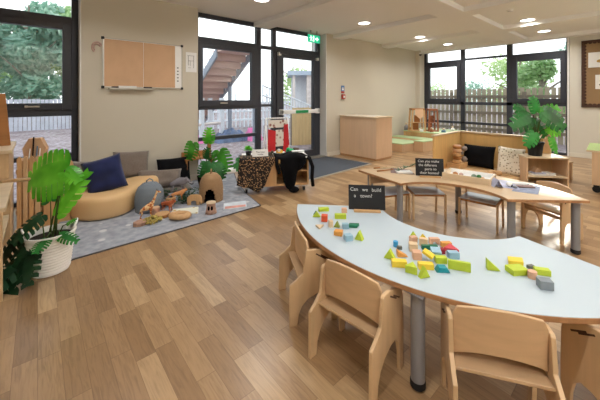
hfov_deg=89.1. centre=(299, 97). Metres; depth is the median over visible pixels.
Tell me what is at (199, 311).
floor
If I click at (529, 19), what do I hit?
recessed light
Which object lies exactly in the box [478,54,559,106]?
tree
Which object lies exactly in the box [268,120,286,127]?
picture
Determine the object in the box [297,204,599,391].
table
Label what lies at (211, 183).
dome
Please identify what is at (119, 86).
eraser
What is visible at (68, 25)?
window
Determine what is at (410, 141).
platform
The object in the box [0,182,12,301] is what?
shelf unit
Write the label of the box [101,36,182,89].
whiteboard
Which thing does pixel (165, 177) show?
cushion
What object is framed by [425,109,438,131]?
house
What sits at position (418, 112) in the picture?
draped cloth
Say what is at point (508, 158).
cushion
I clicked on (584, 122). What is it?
wall
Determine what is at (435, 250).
building block
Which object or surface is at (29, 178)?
wooden dowel
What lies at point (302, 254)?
chair
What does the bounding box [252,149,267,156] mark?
card
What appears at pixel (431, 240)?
building block
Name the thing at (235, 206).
picture
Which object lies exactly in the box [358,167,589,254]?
table
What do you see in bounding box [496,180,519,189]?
printed sheet
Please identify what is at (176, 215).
wood slice
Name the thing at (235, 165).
trailing plant
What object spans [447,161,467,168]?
wooden box
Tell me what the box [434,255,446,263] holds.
building block
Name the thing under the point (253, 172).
cloth
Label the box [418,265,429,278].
building block
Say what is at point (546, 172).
box
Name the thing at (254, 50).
window
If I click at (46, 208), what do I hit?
curved panel
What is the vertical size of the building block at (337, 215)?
0.031 m
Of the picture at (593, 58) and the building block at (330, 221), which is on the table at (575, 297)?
the building block at (330, 221)
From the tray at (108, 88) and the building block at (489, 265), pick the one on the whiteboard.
the tray at (108, 88)
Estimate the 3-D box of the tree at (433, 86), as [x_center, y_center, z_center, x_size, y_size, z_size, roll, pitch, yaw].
[10.175,0.023,24.915,3.865,2.693,3.611,0,0,21]
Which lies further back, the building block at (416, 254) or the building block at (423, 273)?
the building block at (416, 254)
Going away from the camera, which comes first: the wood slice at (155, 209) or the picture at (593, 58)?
the wood slice at (155, 209)
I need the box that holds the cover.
[245,127,262,140]
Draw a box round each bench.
[70,175,158,220]
[181,144,212,169]
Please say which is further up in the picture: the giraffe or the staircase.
the staircase
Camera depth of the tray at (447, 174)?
3.13 m
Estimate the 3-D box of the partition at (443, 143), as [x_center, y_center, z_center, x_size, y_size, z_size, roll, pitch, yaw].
[2.978,0.953,4.857,1.090,0.695,1.282,0,0,-41]
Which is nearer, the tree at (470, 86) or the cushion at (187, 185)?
the cushion at (187, 185)
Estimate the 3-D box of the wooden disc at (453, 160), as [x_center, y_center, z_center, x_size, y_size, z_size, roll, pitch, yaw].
[2.666,1.070,5.182,0.196,0.058,0.158,0,0,-41]
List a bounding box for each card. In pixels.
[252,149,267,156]
[491,178,502,187]
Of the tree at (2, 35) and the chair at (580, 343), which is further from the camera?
the tree at (2, 35)
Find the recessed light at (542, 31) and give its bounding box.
[537,30,551,32]
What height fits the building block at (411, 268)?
0.036 m
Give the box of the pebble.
[495,170,502,175]
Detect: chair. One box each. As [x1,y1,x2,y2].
[279,221,336,326]
[308,259,402,399]
[369,175,410,218]
[405,185,446,220]
[440,302,565,399]
[458,188,503,234]
[521,181,582,243]
[560,323,599,399]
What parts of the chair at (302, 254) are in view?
panel, backrest, seat, panel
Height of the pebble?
0.081 m
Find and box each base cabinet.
[22,158,42,223]
[339,114,392,160]
[518,153,569,186]
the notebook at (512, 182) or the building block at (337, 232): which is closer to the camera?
the building block at (337, 232)
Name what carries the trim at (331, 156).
attached to the entrance mat at (326, 165)
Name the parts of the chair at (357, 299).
panel, seat, backrest, panel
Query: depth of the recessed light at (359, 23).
5.83 m
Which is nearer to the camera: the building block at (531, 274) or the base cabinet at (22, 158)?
the building block at (531, 274)
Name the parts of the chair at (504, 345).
panel, backrest, seat, panel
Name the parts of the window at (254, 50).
sill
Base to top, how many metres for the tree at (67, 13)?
6.913 m
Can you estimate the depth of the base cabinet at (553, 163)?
4.51 m
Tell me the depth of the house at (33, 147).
3.22 m
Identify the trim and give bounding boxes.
[78,0,568,161]
[309,156,370,180]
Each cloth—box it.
[237,154,274,191]
[415,109,422,118]
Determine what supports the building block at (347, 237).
on the table at (575, 297)
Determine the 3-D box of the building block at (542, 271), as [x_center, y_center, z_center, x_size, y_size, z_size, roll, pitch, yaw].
[1.153,0.826,1.454,0.063,0.027,0.031,0,0,17]
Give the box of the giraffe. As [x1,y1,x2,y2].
[139,190,160,218]
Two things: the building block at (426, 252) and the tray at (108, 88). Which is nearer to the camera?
the building block at (426, 252)
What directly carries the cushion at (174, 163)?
on the cushion at (187, 185)
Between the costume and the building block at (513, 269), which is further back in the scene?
the costume
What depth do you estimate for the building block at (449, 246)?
1.64 m
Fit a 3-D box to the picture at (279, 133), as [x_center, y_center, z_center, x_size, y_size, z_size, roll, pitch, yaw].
[-0.373,0.730,5.573,0.160,0.300,0.010,0,0,-31]
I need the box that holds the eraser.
[119,86,136,87]
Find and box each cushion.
[73,161,86,186]
[81,153,127,192]
[113,150,148,177]
[138,169,180,186]
[156,156,190,180]
[162,182,191,193]
[464,144,495,169]
[497,146,525,175]
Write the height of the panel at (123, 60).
0.630 m
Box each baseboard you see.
[190,150,339,180]
[569,152,591,158]
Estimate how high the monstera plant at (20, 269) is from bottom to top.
0.344 m
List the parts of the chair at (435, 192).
leg, leg, seat frame, seat, leg, leg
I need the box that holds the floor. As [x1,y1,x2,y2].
[0,151,599,399]
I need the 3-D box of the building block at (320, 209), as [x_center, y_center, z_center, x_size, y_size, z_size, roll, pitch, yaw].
[0.175,0.827,2.268,0.076,0.025,0.032,0,0,-6]
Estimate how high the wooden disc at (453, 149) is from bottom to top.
0.058 m
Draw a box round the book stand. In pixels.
[264,117,289,151]
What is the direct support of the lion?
on the rug at (97, 236)
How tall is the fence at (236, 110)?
1.560 m
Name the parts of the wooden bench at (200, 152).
rail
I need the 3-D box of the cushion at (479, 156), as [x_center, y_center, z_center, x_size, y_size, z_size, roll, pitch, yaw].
[3.058,0.997,5.228,0.180,0.365,0.500,0,0,-41]
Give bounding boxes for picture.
[225,204,245,208]
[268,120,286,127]
[276,130,283,145]
[588,52,599,67]
[595,75,599,88]
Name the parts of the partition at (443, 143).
panel, panel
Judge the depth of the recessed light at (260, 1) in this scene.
4.49 m
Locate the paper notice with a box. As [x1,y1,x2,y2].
[186,52,196,72]
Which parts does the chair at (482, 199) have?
leg, leg, seat, seat frame, leg, leg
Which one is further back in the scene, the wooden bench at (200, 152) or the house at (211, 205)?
the wooden bench at (200, 152)
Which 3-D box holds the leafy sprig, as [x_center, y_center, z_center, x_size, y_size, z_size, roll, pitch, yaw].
[1.203,0.770,3.461,0.286,0.117,0.104,0,0,-2]
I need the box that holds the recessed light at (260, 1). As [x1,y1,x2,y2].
[253,0,270,2]
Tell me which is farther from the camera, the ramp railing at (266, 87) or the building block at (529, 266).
the ramp railing at (266, 87)
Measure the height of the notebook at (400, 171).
0.018 m
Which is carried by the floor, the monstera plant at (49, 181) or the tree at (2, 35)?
the monstera plant at (49, 181)
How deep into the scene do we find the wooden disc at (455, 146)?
5.13 m
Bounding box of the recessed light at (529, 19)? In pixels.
[519,18,535,21]
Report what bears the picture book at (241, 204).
on the rug at (97, 236)
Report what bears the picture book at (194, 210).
on the rug at (97, 236)
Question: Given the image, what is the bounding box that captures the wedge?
[531,166,540,171]
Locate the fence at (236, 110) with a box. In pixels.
[198,94,289,129]
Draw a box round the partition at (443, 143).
[431,130,545,167]
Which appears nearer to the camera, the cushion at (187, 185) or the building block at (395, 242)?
the building block at (395, 242)
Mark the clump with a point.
(151, 219)
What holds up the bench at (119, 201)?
on the rug at (97, 236)
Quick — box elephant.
[168,177,193,191]
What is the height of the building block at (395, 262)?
0.031 m
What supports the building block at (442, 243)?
on the table at (575, 297)
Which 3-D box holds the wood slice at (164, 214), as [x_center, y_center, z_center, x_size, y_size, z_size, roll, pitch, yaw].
[-1.502,1.273,3.323,0.154,0.032,0.175,0,0,19]
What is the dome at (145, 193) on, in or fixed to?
on the rug at (97, 236)
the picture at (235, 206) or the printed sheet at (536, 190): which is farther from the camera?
the picture at (235, 206)
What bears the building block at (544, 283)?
on the table at (575, 297)
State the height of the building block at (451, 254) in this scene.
0.032 m
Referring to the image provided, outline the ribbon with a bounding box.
[91,41,101,51]
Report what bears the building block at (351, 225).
on the table at (575, 297)
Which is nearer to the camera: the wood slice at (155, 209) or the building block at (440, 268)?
the building block at (440, 268)
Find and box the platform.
[392,128,463,151]
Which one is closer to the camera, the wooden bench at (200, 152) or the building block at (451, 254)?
the building block at (451, 254)
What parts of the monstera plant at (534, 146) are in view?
pot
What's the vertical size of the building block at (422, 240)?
0.040 m
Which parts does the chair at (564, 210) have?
panel, seat, backrest, panel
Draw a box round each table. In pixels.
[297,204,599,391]
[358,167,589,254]
[586,143,599,192]
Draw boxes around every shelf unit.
[0,141,15,235]
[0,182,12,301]
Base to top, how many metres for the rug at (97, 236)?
0.010 m
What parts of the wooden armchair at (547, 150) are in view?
backrest, leg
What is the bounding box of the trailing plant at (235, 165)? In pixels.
[233,155,239,171]
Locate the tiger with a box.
[166,187,186,198]
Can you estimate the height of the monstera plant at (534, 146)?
0.898 m
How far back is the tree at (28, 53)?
13.78 m
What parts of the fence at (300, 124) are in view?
post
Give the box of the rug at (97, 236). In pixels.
[59,173,260,260]
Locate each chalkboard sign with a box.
[348,185,384,212]
[415,158,443,177]
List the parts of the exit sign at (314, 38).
panel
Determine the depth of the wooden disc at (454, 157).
5.11 m
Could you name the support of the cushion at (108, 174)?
on the bench at (119, 201)
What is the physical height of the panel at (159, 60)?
0.630 m
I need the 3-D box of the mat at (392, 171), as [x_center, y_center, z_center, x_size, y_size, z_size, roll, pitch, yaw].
[1.170,0.839,3.493,0.266,0.002,0.238,0,0,19]
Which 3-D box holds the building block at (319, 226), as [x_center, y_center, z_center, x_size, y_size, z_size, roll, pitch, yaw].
[0.121,0.833,1.983,0.044,0.013,0.062,0,0,29]
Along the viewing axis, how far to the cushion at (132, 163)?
4.12 m
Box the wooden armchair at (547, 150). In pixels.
[538,132,573,179]
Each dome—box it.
[134,178,163,213]
[199,169,222,202]
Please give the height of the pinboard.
1.440 m
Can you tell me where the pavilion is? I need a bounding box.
[287,71,310,109]
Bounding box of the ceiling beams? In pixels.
[254,0,599,53]
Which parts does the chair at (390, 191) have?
backrest, leg, seat frame, seat, leg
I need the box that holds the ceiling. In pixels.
[158,0,599,50]
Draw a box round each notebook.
[395,170,412,173]
[509,181,528,184]
[516,185,535,187]
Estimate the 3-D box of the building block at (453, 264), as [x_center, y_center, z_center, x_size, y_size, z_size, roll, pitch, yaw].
[0.777,0.818,1.489,0.099,0.043,0.016,0,0,21]
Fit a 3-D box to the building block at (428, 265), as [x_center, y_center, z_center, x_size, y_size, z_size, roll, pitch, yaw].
[0.619,0.825,1.502,0.072,0.029,0.029,0,0,4]
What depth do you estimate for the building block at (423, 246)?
1.69 m
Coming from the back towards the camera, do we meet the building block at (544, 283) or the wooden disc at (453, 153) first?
the wooden disc at (453, 153)
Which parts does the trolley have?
board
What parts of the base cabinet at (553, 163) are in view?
shelf, shelf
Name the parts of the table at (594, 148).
leg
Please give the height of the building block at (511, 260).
0.020 m
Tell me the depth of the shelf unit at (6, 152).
2.64 m
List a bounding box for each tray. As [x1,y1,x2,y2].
[108,88,153,89]
[442,168,495,185]
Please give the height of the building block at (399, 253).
0.032 m
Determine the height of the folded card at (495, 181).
0.072 m
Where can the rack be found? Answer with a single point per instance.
(25, 170)
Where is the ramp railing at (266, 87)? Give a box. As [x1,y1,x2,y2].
[262,85,310,136]
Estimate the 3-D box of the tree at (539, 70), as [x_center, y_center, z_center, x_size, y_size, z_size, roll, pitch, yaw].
[8.291,-0.109,10.606,1.686,2.956,1.772,0,0,-41]
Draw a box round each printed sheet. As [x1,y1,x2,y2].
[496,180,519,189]
[512,185,540,193]
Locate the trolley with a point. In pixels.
(274, 179)
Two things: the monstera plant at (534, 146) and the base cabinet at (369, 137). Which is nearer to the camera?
the monstera plant at (534, 146)
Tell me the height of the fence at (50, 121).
1.330 m
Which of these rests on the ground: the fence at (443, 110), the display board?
the fence at (443, 110)
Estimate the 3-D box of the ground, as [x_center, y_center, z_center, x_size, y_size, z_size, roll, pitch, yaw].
[-12.512,1.360,22.214,130.000,0.001,110.000,0,0,-41]
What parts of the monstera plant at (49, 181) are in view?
pot, stem, stem, stem, stem, handle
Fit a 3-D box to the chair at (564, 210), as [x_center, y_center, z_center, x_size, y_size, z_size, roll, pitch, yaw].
[2.403,1.056,2.922,0.291,0.487,0.365,0,0,-18]
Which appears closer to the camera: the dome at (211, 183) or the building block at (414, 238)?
the building block at (414, 238)
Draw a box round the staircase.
[198,48,254,142]
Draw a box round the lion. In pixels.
[161,198,175,211]
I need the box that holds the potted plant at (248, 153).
[243,145,252,155]
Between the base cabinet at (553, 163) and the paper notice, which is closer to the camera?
the base cabinet at (553, 163)
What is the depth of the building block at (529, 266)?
1.50 m
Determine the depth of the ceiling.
5.35 m
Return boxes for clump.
[143,215,161,224]
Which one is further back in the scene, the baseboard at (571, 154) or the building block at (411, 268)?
the baseboard at (571, 154)
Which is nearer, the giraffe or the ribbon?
the giraffe
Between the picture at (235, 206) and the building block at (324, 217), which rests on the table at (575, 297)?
the building block at (324, 217)
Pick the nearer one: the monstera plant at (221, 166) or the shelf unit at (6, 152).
the shelf unit at (6, 152)
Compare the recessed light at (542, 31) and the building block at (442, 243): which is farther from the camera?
the recessed light at (542, 31)
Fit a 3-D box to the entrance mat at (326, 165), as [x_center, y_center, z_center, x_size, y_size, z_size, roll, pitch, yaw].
[0.409,1.296,5.827,1.720,0.008,1.182,0,0,-41]
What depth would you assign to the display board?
2.79 m
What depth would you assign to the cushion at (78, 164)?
3.59 m
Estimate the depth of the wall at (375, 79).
4.60 m
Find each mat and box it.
[309,156,368,178]
[391,168,414,174]
[444,165,519,179]
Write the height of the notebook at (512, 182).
0.014 m
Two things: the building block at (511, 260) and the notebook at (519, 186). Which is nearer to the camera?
the building block at (511, 260)
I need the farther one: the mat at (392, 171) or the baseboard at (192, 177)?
the baseboard at (192, 177)
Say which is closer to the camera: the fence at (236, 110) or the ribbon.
the ribbon
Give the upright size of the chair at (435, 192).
0.430 m
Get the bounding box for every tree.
[0,1,65,126]
[0,23,6,76]
[0,64,61,98]
[53,6,70,39]
[284,64,308,104]
[431,83,448,90]
[453,79,513,116]
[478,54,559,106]
[513,59,564,124]
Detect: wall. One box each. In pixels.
[81,0,423,177]
[569,34,599,153]
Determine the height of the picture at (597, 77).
0.300 m
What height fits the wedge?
0.069 m
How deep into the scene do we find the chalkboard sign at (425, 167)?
3.25 m
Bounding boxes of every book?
[172,207,198,213]
[223,201,246,209]
[528,171,545,173]
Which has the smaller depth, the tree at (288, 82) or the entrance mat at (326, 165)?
the entrance mat at (326, 165)
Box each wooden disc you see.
[452,148,461,152]
[452,152,460,156]
[452,159,461,163]
[453,144,461,148]
[453,156,461,159]
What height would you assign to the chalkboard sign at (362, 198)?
0.188 m
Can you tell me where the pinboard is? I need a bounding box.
[581,39,599,106]
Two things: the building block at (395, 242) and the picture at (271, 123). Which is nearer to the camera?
the building block at (395, 242)
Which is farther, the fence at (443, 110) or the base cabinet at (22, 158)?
the fence at (443, 110)
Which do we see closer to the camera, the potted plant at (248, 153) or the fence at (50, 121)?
the potted plant at (248, 153)
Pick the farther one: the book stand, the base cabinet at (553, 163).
the book stand
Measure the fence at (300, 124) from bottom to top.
1.088 m
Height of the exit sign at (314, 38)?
0.260 m
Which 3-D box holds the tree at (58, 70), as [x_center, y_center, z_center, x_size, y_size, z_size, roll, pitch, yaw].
[-16.805,-2.163,20.499,6.706,7.052,6.074,0,0,0]
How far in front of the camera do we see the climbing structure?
9.63 m
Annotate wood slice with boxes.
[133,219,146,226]
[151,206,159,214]
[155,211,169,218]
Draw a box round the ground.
[8,103,565,201]
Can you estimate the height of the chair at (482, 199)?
0.430 m
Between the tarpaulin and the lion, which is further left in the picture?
the lion
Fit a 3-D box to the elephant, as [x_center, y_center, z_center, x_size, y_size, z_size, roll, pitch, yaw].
[-1.524,1.106,3.916,0.308,0.173,0.104,0,0,-16]
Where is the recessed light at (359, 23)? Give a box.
[357,22,370,24]
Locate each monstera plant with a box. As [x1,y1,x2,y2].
[3,231,41,294]
[9,149,92,278]
[184,127,232,183]
[508,95,566,155]
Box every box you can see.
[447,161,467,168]
[542,171,555,175]
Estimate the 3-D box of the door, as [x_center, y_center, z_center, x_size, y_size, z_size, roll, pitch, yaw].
[-0.002,-0.065,6.508,1.225,2.730,0.330,0,0,-41]
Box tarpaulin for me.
[214,128,247,143]
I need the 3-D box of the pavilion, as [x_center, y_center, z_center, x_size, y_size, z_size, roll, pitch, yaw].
[0.777,0.055,15.046,2.800,2.610,2.000,0,0,-3]
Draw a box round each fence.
[6,99,214,131]
[198,94,289,129]
[290,107,310,145]
[428,87,565,144]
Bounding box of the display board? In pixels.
[0,94,10,145]
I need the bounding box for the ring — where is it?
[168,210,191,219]
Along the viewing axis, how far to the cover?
9.79 m
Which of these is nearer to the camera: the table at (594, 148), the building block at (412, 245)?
the building block at (412, 245)
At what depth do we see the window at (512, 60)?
7.71 m
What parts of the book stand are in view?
red panel, red panel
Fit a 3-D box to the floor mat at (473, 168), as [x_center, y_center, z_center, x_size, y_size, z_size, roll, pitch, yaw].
[2.971,1.245,4.950,0.860,0.110,1.030,0,0,-41]
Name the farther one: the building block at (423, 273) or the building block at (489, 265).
the building block at (489, 265)
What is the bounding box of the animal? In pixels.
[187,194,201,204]
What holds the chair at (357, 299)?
on the floor
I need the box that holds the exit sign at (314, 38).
[307,30,320,43]
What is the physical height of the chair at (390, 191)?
0.430 m
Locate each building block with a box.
[316,224,323,228]
[318,207,328,211]
[321,214,327,221]
[328,219,332,227]
[334,229,342,236]
[335,213,345,218]
[341,207,346,212]
[342,223,348,228]
[343,233,352,241]
[349,223,358,227]
[355,230,363,240]
[384,248,395,258]
[391,258,406,267]
[393,240,397,246]
[396,249,407,256]
[405,262,416,274]
[409,235,417,242]
[409,241,417,251]
[412,249,421,260]
[417,261,433,269]
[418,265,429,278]
[419,237,427,245]
[421,244,437,249]
[422,248,434,259]
[428,237,439,243]
[430,246,441,254]
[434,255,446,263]
[434,264,449,272]
[440,241,451,246]
[444,243,458,251]
[447,250,459,258]
[448,259,470,272]
[486,258,499,270]
[505,264,526,275]
[508,256,523,265]
[526,264,533,268]
[527,269,536,279]
[533,266,550,276]
[536,276,553,290]
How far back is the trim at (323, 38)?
6.81 m
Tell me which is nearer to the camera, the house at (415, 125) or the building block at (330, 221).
the building block at (330, 221)
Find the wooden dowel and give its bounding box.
[0,177,30,182]
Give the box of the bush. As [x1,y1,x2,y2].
[163,187,198,205]
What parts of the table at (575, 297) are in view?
mounting plate, leg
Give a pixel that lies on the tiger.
(181, 192)
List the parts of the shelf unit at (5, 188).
shelf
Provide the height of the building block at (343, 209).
0.032 m
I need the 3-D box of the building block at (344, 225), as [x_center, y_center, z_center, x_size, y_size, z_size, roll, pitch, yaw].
[0.293,0.824,1.967,0.040,0.031,0.032,0,0,-1]
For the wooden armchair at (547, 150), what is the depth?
4.84 m
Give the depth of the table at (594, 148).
4.18 m
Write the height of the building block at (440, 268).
0.023 m
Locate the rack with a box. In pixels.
[14,155,41,232]
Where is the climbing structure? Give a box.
[198,98,223,136]
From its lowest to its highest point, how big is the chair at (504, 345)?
0.487 m
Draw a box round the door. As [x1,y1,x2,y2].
[276,27,324,158]
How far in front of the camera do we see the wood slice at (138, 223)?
3.07 m
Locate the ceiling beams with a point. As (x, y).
(469, 17)
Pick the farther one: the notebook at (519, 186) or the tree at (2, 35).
the tree at (2, 35)
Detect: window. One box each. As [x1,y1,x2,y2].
[0,0,77,207]
[198,12,275,174]
[424,38,566,155]
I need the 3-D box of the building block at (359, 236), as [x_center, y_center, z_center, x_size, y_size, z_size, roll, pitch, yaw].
[0.353,0.814,1.814,0.048,0.052,0.036,0,0,29]
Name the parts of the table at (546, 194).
leg, leg, leg, leg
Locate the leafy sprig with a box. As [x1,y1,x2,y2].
[396,164,414,170]
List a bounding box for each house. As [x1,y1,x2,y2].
[22,137,48,158]
[205,200,216,214]
[408,108,425,131]
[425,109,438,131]
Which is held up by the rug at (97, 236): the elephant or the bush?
the bush
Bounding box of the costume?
[273,151,314,192]
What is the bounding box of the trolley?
[242,152,308,192]
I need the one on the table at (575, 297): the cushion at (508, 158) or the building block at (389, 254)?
the building block at (389, 254)
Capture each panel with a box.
[43,153,74,225]
[104,38,142,86]
[144,43,174,87]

